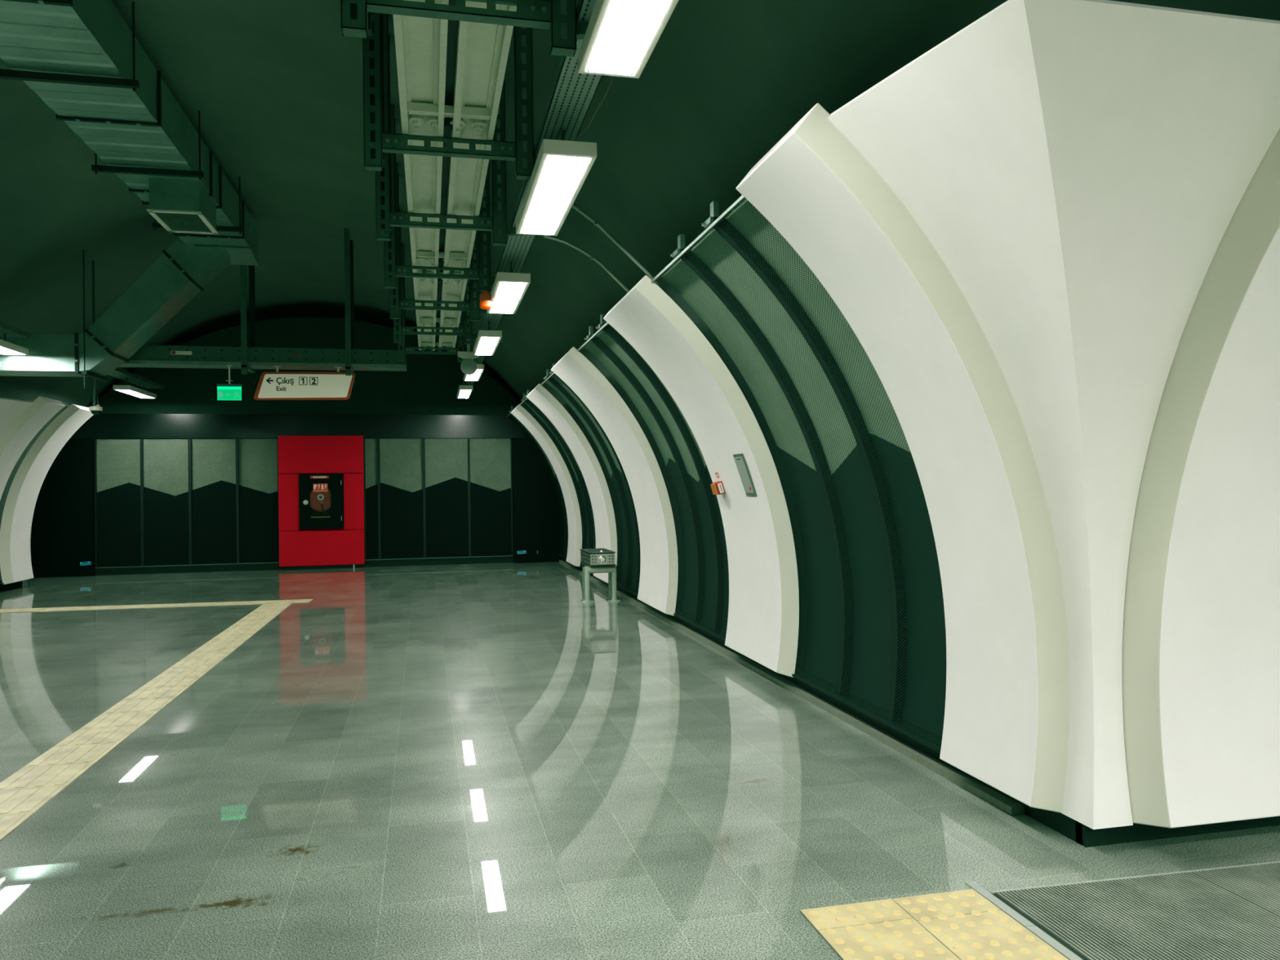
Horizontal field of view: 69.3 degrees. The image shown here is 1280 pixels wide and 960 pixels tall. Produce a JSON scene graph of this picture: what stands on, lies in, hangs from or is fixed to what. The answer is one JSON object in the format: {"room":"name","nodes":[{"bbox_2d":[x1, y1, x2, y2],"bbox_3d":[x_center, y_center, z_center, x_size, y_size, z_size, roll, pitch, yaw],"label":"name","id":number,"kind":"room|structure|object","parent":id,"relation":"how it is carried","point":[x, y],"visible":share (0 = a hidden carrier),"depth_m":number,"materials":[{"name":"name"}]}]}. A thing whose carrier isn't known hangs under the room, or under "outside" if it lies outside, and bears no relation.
{"room":"metro station","nodes":[
{"label":"metro station","id":0,"kind":"room"},
{"bbox_2d":[0,395,65,500],"bbox_3d":[-9.371,0.200,12.851,1.826,2.798,2.039,-1,0,-13],"label":"cladding","id":1,"kind":"object","parent":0,"point":[20,420],"visible":1,"depth_m":13.40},
{"bbox_2d":[0,401,70,584],"bbox_3d":[-9.347,0.206,14.127,1.075,2.818,0.440,-1,0,-13],"label":"bay","id":2,"kind":"object","parent":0,"point":[64,403],"visible":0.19,"depth_m":14.21,"materials":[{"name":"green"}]},
{"bbox_2d":[31,316,533,563],"bbox_3d":[-6.244,-0.723,17.934,10.200,4.850,0.170,-1,0,-13],"label":"wall","id":3,"kind":"structure","parent":0,"point":[429,384],"depth_m":17.89,"materials":[{"name":"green paint"}]},
{"bbox_2d":[31,438,95,577],"bbox_3d":[-10.434,0.499,16.780,0.990,2.500,0.200,-1,0,-13],"label":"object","id":4,"kind":"structure","parent":3,"relation":"attached to","point":[63,523],"depth_m":16.70,"materials":[{"name":"black"}]},
{"bbox_2d":[80,561,91,565],"bbox_3d":[-10.032,1.511,16.754,0.184,0.075,0.008,-1,0,-13],"label":"label","id":5,"kind":"object","parent":3,"relation":"attached to","point":[82,563],"visible":1,"depth_m":16.75,"materials":[{"name":"teal plastic"}]},
{"bbox_2d":[93,439,142,568],"bbox_3d":[-9.552,0.426,16.968,0.785,2.355,0.065,-1,0,-13],"label":"cladding","id":6,"kind":"object","parent":3,"relation":"attached to","point":[117,462],"visible":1,"depth_m":16.98,"materials":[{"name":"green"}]},
{"bbox_2d":[141,439,190,567],"bbox_3d":[-8.772,0.417,17.146,0.815,2.355,0.065,-1,0,-13],"label":"cladding","id":7,"kind":"object","parent":3,"relation":"attached to","point":[165,463],"visible":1,"depth_m":17.15,"materials":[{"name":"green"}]},
{"bbox_2d":[189,439,238,565],"bbox_3d":[-7.973,0.408,17.328,0.825,2.355,0.065,-1,0,-13],"label":"cladding","id":8,"kind":"object","parent":3,"relation":"attached to","point":[213,474],"visible":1,"depth_m":17.34,"materials":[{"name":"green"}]},
{"bbox_2d":[236,438,279,564],"bbox_3d":[-7.210,0.399,17.501,0.740,2.355,0.065,-1,0,-13],"label":"cladding","id":9,"kind":"object","parent":3,"relation":"attached to","point":[257,460],"visible":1,"depth_m":17.51,"materials":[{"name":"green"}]},
{"bbox_2d":[95,555,513,575],"bbox_3d":[-6.249,1.636,17.782,7.590,0.130,0.080,-1,0,-13],"label":"baseboard","id":10,"kind":"structure","parent":3,"relation":"attached to","point":[397,562],"depth_m":17.52,"materials":[{"name":"black"}]},
{"bbox_2d":[70,413,542,439],"bbox_3d":[-6.216,-1.027,17.795,9.600,0.455,0.120,-1,0,-13],"label":"trim","id":11,"kind":"structure","parent":3,"relation":"attached to","point":[100,426],"depth_m":17.64,"materials":[{"name":"black metal"}]},
{"bbox_2d":[363,438,379,560],"bbox_3d":[-5.204,0.376,17.958,0.275,2.355,0.065,-1,0,-13],"label":"cladding","id":12,"kind":"object","parent":3,"relation":"attached to","point":[371,512],"visible":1,"depth_m":17.96,"materials":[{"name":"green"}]},
{"bbox_2d":[378,438,425,559],"bbox_3d":[-4.653,0.370,18.083,0.855,2.355,0.065,-1,0,-13],"label":"cladding","id":13,"kind":"object","parent":3,"relation":"attached to","point":[401,460],"visible":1,"depth_m":18.09,"materials":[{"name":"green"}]},
{"bbox_2d":[423,438,470,558],"bbox_3d":[-3.812,0.360,18.275,0.870,2.355,0.065,-1,0,-13],"label":"cladding","id":14,"kind":"object","parent":3,"relation":"attached to","point":[446,460],"visible":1,"depth_m":18.29,"materials":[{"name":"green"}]},
{"bbox_2d":[468,438,513,557],"bbox_3d":[-2.973,0.350,18.465,0.850,2.355,0.065,-1,0,-13],"label":"cladding","id":15,"kind":"object","parent":3,"relation":"attached to","point":[490,460],"visible":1,"depth_m":18.48,"materials":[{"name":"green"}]},
{"bbox_2d":[516,550,526,554],"bbox_3d":[-2.363,1.445,18.499,0.184,0.076,0.008,-1,0,-13],"label":"label","id":16,"kind":"object","parent":3,"relation":"attached to","point":[522,551],"visible":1,"depth_m":18.50,"materials":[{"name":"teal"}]},
{"bbox_2d":[511,437,564,563],"bbox_3d":[-2.005,0.402,18.698,1.120,2.500,0.200,-1,0,-13],"label":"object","id":17,"kind":"structure","parent":3,"relation":"attached to","point":[536,520],"depth_m":18.57,"materials":[{"name":"black"}]},
{"bbox_2d":[130,303,519,401],"bbox_3d":[-6.251,-1.295,18.385,14.000,6.000,0.001,-1,0,-13],"label":"wall","id":18,"kind":"structure","parent":0,"point":[306,309],"depth_m":18.31,"materials":[{"name":"green paint"}]},
{"bbox_2d":[0,561,1279,959],"bbox_3d":[-1.799,1.562,5.729,23.000,0.001,28.000,-1,0,-13],"label":"floor","id":19,"kind":"structure","parent":0,"point":[481,761],"depth_m":4.53,"materials":[{"name":"tile"}]},
{"bbox_2d":[0,580,22,591],"bbox_3d":[-9.806,1.641,13.829,0.060,0.160,2.550,-1,0,-13],"label":"baseboard","id":20,"kind":"structure","parent":19,"relation":"on","point":[12,585],"depth_m":14.64,"materials":[{"name":"black"}]},
{"bbox_2d":[0,404,93,584],"bbox_3d":[-9.411,0.214,14.766,1.076,2.783,0.927,-1,0,-13],"label":"rib","id":21,"kind":"object","parent":20,"relation":"on","point":[15,565],"visible":0.97,"depth_m":14.58,"materials":[{"name":"white paint"}]},
{"bbox_2d":[0,603,291,840],"bbox_3d":[-3.512,1.585,6.498,0.360,0.010,11.860,-1,0,-13],"label":"tactile strip","id":22,"kind":"object","parent":19,"relation":"on","point":[24,793],"visible":1,"depth_m":5.81,"materials":[{"name":"yellow tile"}]},
{"bbox_2d":[0,599,313,613],"bbox_3d":[-7.724,1.676,11.985,6.628,0.010,0.360,-1,0,-10],"label":"tactile strip","id":23,"kind":"object","parent":19,"relation":"on","point":[296,601],"visible":1,"depth_m":12.18,"materials":[{"name":"yellow tile"}]},
{"bbox_2d":[278,435,364,569],"bbox_3d":[-6.075,0.425,17.682,1.543,2.545,0.105,-1,0,-13],"label":"wall panel","id":24,"kind":"object","parent":19,"relation":"on","point":[333,548],"visible":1,"depth_m":17.63,"materials":[{"name":"red metal"}]},
{"bbox_2d":[298,474,343,528],"bbox_3d":[-6.065,0.406,17.626,0.797,1.033,0.127,-1,0,-13],"label":"cabinet","id":25,"kind":"object","parent":24,"relation":"attached to","point":[321,496],"visible":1,"depth_m":17.63,"materials":[{"name":"black metal"}]},
{"bbox_2d":[580,562,621,603],"bbox_3d":[-0.578,1.357,12.375,0.525,0.468,0.785,-1,0,-13],"label":"stand","id":26,"kind":"object","parent":19,"relation":"on","point":[611,570],"visible":0.97,"depth_m":12.07,"materials":[{"name":"grey"}]},
{"bbox_2d":[579,548,615,566],"bbox_3d":[-0.570,1.019,12.355,0.340,0.204,0.834,-1,0,-13],"label":"box","id":27,"kind":"object","parent":26,"relation":"on","point":[589,557],"visible":1,"depth_m":12.00,"materials":[{"name":"grey metal"}]},
{"bbox_2d":[603,275,799,677],"bbox_3d":[0.420,0.004,7.172,1.148,2.845,1.353,-1,0,-13],"label":"rib","id":28,"kind":"object","parent":19,"relation":"on","point":[763,620],"visible":0.98,"depth_m":6.97,"materials":[{"name":"white paint"}]},
{"bbox_2d":[543,235,629,292],"bbox_3d":[-0.355,-1.605,7.107,0.763,0.531,0.066,-1,0,-15],"label":"conduit pipe","id":29,"kind":"object","parent":28,"relation":"attached to","point":[592,257],"visible":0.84,"depth_m":7.09,"materials":[{"name":"grey metal"}]},
{"bbox_2d":[572,204,662,288],"bbox_3d":[-0.154,-1.633,6.487,0.644,0.574,0.058,-1,0,-15],"label":"conduit pipe","id":30,"kind":"object","parent":28,"relation":"attached to","point":[607,233],"visible":0.86,"depth_m":6.48,"materials":[{"name":"grey metal"}]},
{"bbox_2d":[710,480,725,494],"bbox_3d":[0.646,0.066,7.691,0.098,0.112,0.128,-1,0,-13],"label":"box","id":31,"kind":"object","parent":28,"relation":"attached to","point":[717,488],"visible":1,"depth_m":7.64,"materials":[{"name":"red"}]},
{"bbox_2d":[733,453,756,496],"bbox_3d":[0.797,-0.038,7.022,0.117,0.323,0.220,-1,0,-13],"label":"plate","id":32,"kind":"object","parent":28,"relation":"attached to","point":[740,462],"visible":1,"depth_m":7.00,"materials":[{"name":"grey metal"}]},
{"bbox_2d":[559,560,1024,815],"bbox_3d":[0.051,1.559,11.422,0.065,0.035,14.880,-1,0,-13],"label":"trim","id":33,"kind":"structure","parent":19,"relation":"on","point":[985,793],"depth_m":5.64,"materials":[{"name":"stone"}]},
{"bbox_2d":[562,553,1279,847],"bbox_3d":[3.391,1.457,11.988,6.700,0.160,15.300,-1,0,-13],"label":"baseboard","id":34,"kind":"structure","parent":19,"relation":"on","point":[1087,837],"depth_m":3.99,"materials":[{"name":"black"}]},
{"bbox_2d":[506,405,568,559],"bbox_3d":[-1.927,0.064,17.817,1.159,2.959,1.600,-1,0,-13],"label":"bay","id":35,"kind":"object","parent":34,"relation":"on","point":[566,534],"visible":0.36,"depth_m":18.36,"materials":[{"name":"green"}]},
{"bbox_2d":[511,404,582,566],"bbox_3d":[-1.679,0.109,16.479,1.111,2.814,1.117,-1,0,-13],"label":"rib","id":36,"kind":"object","parent":34,"relation":"on","point":[573,512],"visible":0.98,"depth_m":16.20,"materials":[{"name":"white paint"}]},
{"bbox_2d":[519,389,595,567],"bbox_3d":[-1.309,0.038,15.101,1.159,2.959,1.830,-1,0,-13],"label":"bay","id":37,"kind":"object","parent":34,"relation":"on","point":[590,537],"visible":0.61,"depth_m":15.41,"materials":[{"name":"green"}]},
{"bbox_2d":[526,383,617,583],"bbox_3d":[-1.021,0.076,13.563,1.123,2.824,1.297,-1,0,-13],"label":"rib","id":38,"kind":"object","parent":34,"relation":"on","point":[606,535],"visible":0.91,"depth_m":13.30,"materials":[{"name":"white paint"}]},
{"bbox_2d":[540,363,640,595],"bbox_3d":[-0.623,0.009,12.083,1.159,2.959,1.860,-1,0,-13],"label":"bay","id":39,"kind":"object","parent":34,"relation":"on","point":[631,557],"visible":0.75,"depth_m":12.35,"materials":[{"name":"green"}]},
{"bbox_2d":[551,346,678,615],"bbox_3d":[-0.326,0.036,10.450,1.148,2.845,1.457,-1,0,-13],"label":"rib","id":40,"kind":"object","parent":34,"relation":"on","point":[659,564],"visible":1,"depth_m":10.23,"materials":[{"name":"white paint"}]},
{"bbox_2d":[799,888,1068,959],"bbox_3d":[1.363,1.486,1.250,0.680,0.010,4.260,-1,0,-13],"label":"pad","id":41,"kind":"object","parent":19,"relation":"on","point":[963,924],"visible":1,"depth_m":3.09,"materials":[{"name":"yellow tile"}]},
{"bbox_2d":[736,0,1279,829],"bbox_3d":[1.833,-0.054,3.610,2.323,2.904,2.086,-1,0,-13],"label":"pier","id":42,"kind":"object","parent":19,"relation":"on","point":[1049,236],"visible":1,"depth_m":3.64,"materials":[{"name":"white paint"}]},
{"bbox_2d":[964,881,1083,959],"bbox_3d":[1.712,1.484,1.358,0.037,0.005,4.317,-1,0,-13],"label":"edging strip","id":43,"kind":"object","parent":19,"relation":"on","point":[1060,948],"visible":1,"depth_m":3.13,"materials":[{"name":"silver metal"}]},
{"bbox_2d":[990,861,1279,959],"bbox_3d":[3.949,1.456,1.818,4.525,0.010,4.220,-1,0,-13],"label":"entrance mat","id":44,"kind":"object","parent":19,"relation":"on","point":[1229,913],"visible":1,"depth_m":3.18,"materials":[{"name":"grey metal"}]},
{"bbox_2d":[0,0,1279,666],"bbox_3d":[-1.816,-1.013,5.673,20.000,5.250,26.850,-1,0,-13],"label":"ceiling","id":45,"kind":"structure","parent":0,"point":[276,86],"depth_m":8.37,"materials":[{"name":"paint"}]},
{"bbox_2d":[0,333,28,355],"bbox_3d":[-7.359,-1.618,10.418,0.310,0.224,1.450,-1,0,-13],"label":"ceiling lamp","id":46,"kind":"object","parent":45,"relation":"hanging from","point":[6,348],"visible":1,"depth_m":10.84,"materials":[{"name":"white"}]},
{"bbox_2d":[0,346,25,355],"bbox_3d":[-7.358,-1.511,10.417,0.254,0.004,1.394,-1,0,-13],"label":"diffuser","id":47,"kind":"object","parent":46,"relation":"attached to","point":[9,350],"depth_m":10.86,"materials":[{"name":"white plastic"}]},
{"bbox_2d":[88,260,102,415],"bbox_3d":[-7.260,-1.893,12.335,0.156,2.060,0.156,-1,0,-13],"label":"dome camera","id":48,"kind":"object","parent":45,"relation":"hanging from","point":[95,410],"visible":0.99,"depth_m":12.32,"materials":[{"name":"white plastic"}]},
{"bbox_2d":[0,0,257,388],"bbox_3d":[-5.475,-2.369,6.700,3.450,2.409,11.050,-1,0,-13],"label":"air duct","id":49,"kind":"object","parent":45,"relation":"hanging from","point":[82,58],"visible":1,"depth_m":8.76,"materials":[{"name":"metal"}]},
{"bbox_2d":[0,321,29,337],"bbox_3d":[-7.145,-1.766,9.448,0.300,0.055,3.560,-1,0,-13],"label":"tray","id":50,"kind":"object","parent":49,"relation":"attached to","point":[11,331],"visible":1,"depth_m":10.89,"materials":[{"name":"metal"}]},
{"bbox_2d":[107,367,164,388],"bbox_3d":[-8.525,-1.708,15.512,0.300,0.055,2.800,-1,0,-13],"label":"tray","id":51,"kind":"object","parent":45,"relation":"hanging from","point":[121,374],"visible":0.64,"depth_m":15.54,"materials":[{"name":"metal"}]},
{"bbox_2d":[112,377,156,398],"bbox_3d":[-8.576,-1.566,15.745,0.260,0.224,1.480,-1,0,-13],"label":"ceiling lamp","id":52,"kind":"object","parent":51,"relation":"hanging from","point":[128,389],"visible":1,"depth_m":15.48,"materials":[{"name":"white plastic"}]},
{"bbox_2d":[115,389,153,398],"bbox_3d":[-8.575,-1.459,15.745,0.204,0.004,1.424,-1,0,-13],"label":"diffuser","id":53,"kind":"object","parent":52,"relation":"attached to","point":[140,393],"depth_m":15.68,"materials":[{"name":"white plastic"}]},
{"bbox_2d":[240,265,256,383],"bbox_3d":[-5.406,-2.447,12.768,0.070,2.167,0.670,-1,0,-13],"label":"hanger","id":54,"kind":"object","parent":45,"relation":"hanging from","point":[245,368],"visible":0.76,"depth_m":12.47,"materials":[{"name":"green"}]},
{"bbox_2d":[118,345,406,371],"bbox_3d":[-5.191,-1.677,12.763,3.820,0.250,0.400,-1,0,-13],"label":"cable tray","id":55,"kind":"object","parent":54,"relation":"on","point":[148,356],"visible":0.95,"depth_m":12.62,"materials":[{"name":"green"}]},
{"bbox_2d":[216,364,242,399],"bbox_3d":[-5.553,-1.314,12.523,0.310,0.471,0.060,-1,0,-13],"label":"exit sign","id":56,"kind":"object","parent":55,"relation":"hanging from","point":[228,391],"visible":1,"depth_m":12.51,"materials":[{"name":"green plastic"}]},
{"bbox_2d":[253,365,355,399],"bbox_3d":[-4.613,-1.328,12.749,1.319,0.462,0.057,-1,0,-13],"label":"direction sign","id":57,"kind":"object","parent":55,"relation":"hanging from","point":[272,385],"visible":1,"depth_m":12.72,"materials":[{"name":"white"}]},
{"bbox_2d":[343,228,355,384],"bbox_3d":[-4.099,-2.420,13.065,0.070,2.082,0.670,-1,0,-13],"label":"hanger","id":58,"kind":"object","parent":45,"relation":"hanging from","point":[348,244],"visible":0.88,"depth_m":12.74,"materials":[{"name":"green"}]},
{"bbox_2d":[393,208,477,344],"bbox_3d":[-2.407,-2.486,11.429,1.235,1.647,0.372,-1,0,-13],"label":"hanger","id":59,"kind":"object","parent":45,"relation":"hanging from","point":[398,329],"visible":0.6,"depth_m":11.25,"materials":[{"name":"metal"}]},
{"bbox_2d":[389,162,488,321],"bbox_3d":[-2.036,-2.497,9.862,1.219,1.639,0.372,-1,0,-13],"label":"hanger","id":60,"kind":"object","parent":45,"relation":"hanging from","point":[396,304],"visible":0.52,"depth_m":9.69,"materials":[{"name":"metal"}]},
{"bbox_2d":[397,243,482,362],"bbox_3d":[-2.790,-2.470,13.034,1.200,1.647,0.372,-1,0,-13],"label":"hanger","id":61,"kind":"object","parent":45,"relation":"hanging from","point":[401,346],"visible":0.59,"depth_m":12.80,"materials":[{"name":"metal"}]},
{"bbox_2d":[392,0,516,350],"bbox_3d":[-1.487,-1.958,6.988,0.496,0.151,12.650,-1,0,-13],"label":"twin trunking","id":62,"kind":"object","parent":61,"relation":"on","point":[451,73],"visible":0.9,"depth_m":5.03,"materials":[{"name":"grey"}]},
{"bbox_2d":[461,0,602,385],"bbox_3d":[-1.414,-1.842,9.286,0.195,0.055,17.700,-1,0,-13],"label":"tray","id":63,"kind":"object","parent":61,"relation":"on","point":[572,93],"visible":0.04,"depth_m":4.73,"materials":[{"name":"metal"}]},
{"bbox_2d":[456,381,472,398],"bbox_3d":[-3.121,-1.632,16.459,0.229,0.224,1.550,-1,0,-13],"label":"ceiling lamp","id":64,"kind":"object","parent":63,"relation":"hanging from","point":[464,391],"visible":0.96,"depth_m":16.10,"materials":[{"name":"white plastic"}]},
{"bbox_2d":[457,389,471,398],"bbox_3d":[-3.120,-1.525,16.458,0.173,0.004,1.494,-1,0,-13],"label":"diffuser","id":65,"kind":"object","parent":64,"relation":"attached to","point":[462,393],"depth_m":16.38,"materials":[{"name":"white plastic"}]},
{"bbox_2d":[457,338,479,374],"bbox_3d":[-2.362,-1.692,12.775,0.298,0.502,0.152,-1,0,-13],"label":"loudspeaker","id":66,"kind":"object","parent":63,"relation":"hanging from","point":[468,366],"visible":0.91,"depth_m":12.71,"materials":[{"name":"white plastic"}]},
{"bbox_2d":[461,359,476,374],"bbox_3d":[-2.347,-1.554,12.705,0.212,0.212,0.012,-1,0,-13],"label":"grille","id":67,"kind":"object","parent":66,"relation":"attached to","point":[468,366],"depth_m":12.70,"materials":[{"name":"grey plastic"}]},
{"bbox_2d":[463,358,484,381],"bbox_3d":[-2.473,-1.659,13.735,0.240,0.224,1.450,-1,0,-13],"label":"ceiling lamp","id":68,"kind":"object","parent":63,"relation":"hanging from","point":[477,375],"visible":0.67,"depth_m":13.78,"materials":[{"name":"white plastic"}]},
{"bbox_2d":[465,369,481,381],"bbox_3d":[-2.472,-1.552,13.734,0.184,0.004,1.394,-1,0,-13],"label":"diffuser","id":69,"kind":"object","parent":68,"relation":"attached to","point":[477,375],"depth_m":13.89,"materials":[{"name":"white plastic"}]},
{"bbox_2d":[472,320,502,355],"bbox_3d":[-1.817,-1.686,10.966,0.251,0.224,1.460,-1,0,-13],"label":"ceiling lamp","id":70,"kind":"object","parent":63,"relation":"hanging from","point":[487,341],"visible":1,"depth_m":10.64,"materials":[{"name":"white"}]},
{"bbox_2d":[475,337,499,355],"bbox_3d":[-1.816,-1.579,10.966,0.195,0.004,1.404,-1,0,-13],"label":"diffuser","id":71,"kind":"object","parent":70,"relation":"attached to","point":[484,345],"depth_m":10.88,"materials":[{"name":"white plastic"}]},
{"bbox_2d":[486,262,530,314],"bbox_3d":[-1.182,-1.713,8.214,0.270,0.224,1.410,-1,0,-13],"label":"ceiling lamp","id":72,"kind":"object","parent":63,"relation":"hanging from","point":[508,290],"visible":0.96,"depth_m":7.90,"materials":[{"name":"white"}]},
{"bbox_2d":[480,289,492,309],"bbox_3d":[-1.383,-1.614,8.301,0.107,0.168,0.107,-1,0,-13],"label":"beacon","id":73,"kind":"object","parent":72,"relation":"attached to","point":[486,302],"visible":0.97,"depth_m":8.26,"materials":[{"name":"orange plastic"}]},
{"bbox_2d":[489,281,526,313],"bbox_3d":[-1.180,-1.606,8.213,0.214,0.004,1.354,-1,0,-13],"label":"diffuser","id":74,"kind":"object","parent":72,"relation":"attached to","point":[506,297],"depth_m":8.11,"materials":[{"name":"white plastic"}]},
{"bbox_2d":[515,129,596,235],"bbox_3d":[-0.521,-1.740,5.411,0.275,0.224,1.510,-1,0,-13],"label":"ceiling lamp","id":75,"kind":"object","parent":63,"relation":"hanging from","point":[562,167],"visible":1,"depth_m":5.12,"materials":[{"name":"white plastic"}]},
{"bbox_2d":[520,155,591,235],"bbox_3d":[-0.519,-1.633,5.410,0.219,0.004,1.454,-1,0,-13],"label":"diffuser","id":76,"kind":"object","parent":75,"relation":"attached to","point":[558,180],"depth_m":5.27,"materials":[{"name":"white plastic"}]},
{"bbox_2d":[575,75,613,138],"bbox_3d":[-0.212,-1.782,4.379,0.016,0.135,0.608,-1,0,-20],"label":"loose wire","id":77,"kind":"object","parent":63,"relation":"hanging from","point":[611,76],"visible":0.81,"depth_m":4.35,"materials":[{"name":"brown"}]},
{"bbox_2d":[577,0,678,78],"bbox_3d":[0.031,-1.763,3.075,0.255,0.224,1.450,-1,0,-13],"label":"ceiling lamp","id":78,"kind":"object","parent":63,"relation":"hanging from","point":[620,37],"visible":1,"depth_m":3.45,"materials":[{"name":"white plastic"}]},
{"bbox_2d":[384,103,495,291],"bbox_3d":[-1.684,-2.508,8.394,1.218,1.633,0.372,-1,0,-13],"label":"hanger","id":79,"kind":"object","parent":45,"relation":"hanging from","point":[392,271],"visible":0.57,"depth_m":8.21,"materials":[{"name":"metal"}]},
{"bbox_2d":[362,10,537,180],"bbox_3d":[-0.960,-2.532,5.379,1.228,1.621,0.372,-1,0,-13],"label":"hanger","id":80,"kind":"object","parent":45,"relation":"hanging from","point":[376,142],"visible":0.91,"depth_m":5.21,"materials":[{"name":"metal"}]},
{"bbox_2d":[375,13,531,246],"bbox_3d":[-1.315,-2.521,6.827,1.213,1.627,0.372,-1,0,-13],"label":"hanger","id":81,"kind":"object","parent":45,"relation":"hanging from","point":[385,217],"visible":0.66,"depth_m":6.66,"materials":[{"name":"metal"}]},
{"bbox_2d":[340,0,588,57],"bbox_3d":[-0.605,-2.544,3.860,1.210,1.614,0.372,-1,0,-13],"label":"hanger","id":82,"kind":"object","parent":45,"relation":"hanging from","point":[356,15],"visible":0.94,"depth_m":3.70,"materials":[{"name":"metal"}]},
{"bbox_2d":[577,313,728,641],"bbox_3d":[0.120,-0.023,8.820,1.159,2.959,1.994,-1,0,-13],"label":"bay","id":83,"kind":"object","parent":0,"point":[705,591],"visible":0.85,"depth_m":8.99,"materials":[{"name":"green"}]},
{"bbox_2d":[651,195,946,752],"bbox_3d":[0.865,-0.055,5.544,1.159,2.959,2.114,-1,0,-13],"label":"bay","id":84,"kind":"object","parent":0,"point":[876,633],"visible":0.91,"depth_m":5.50,"materials":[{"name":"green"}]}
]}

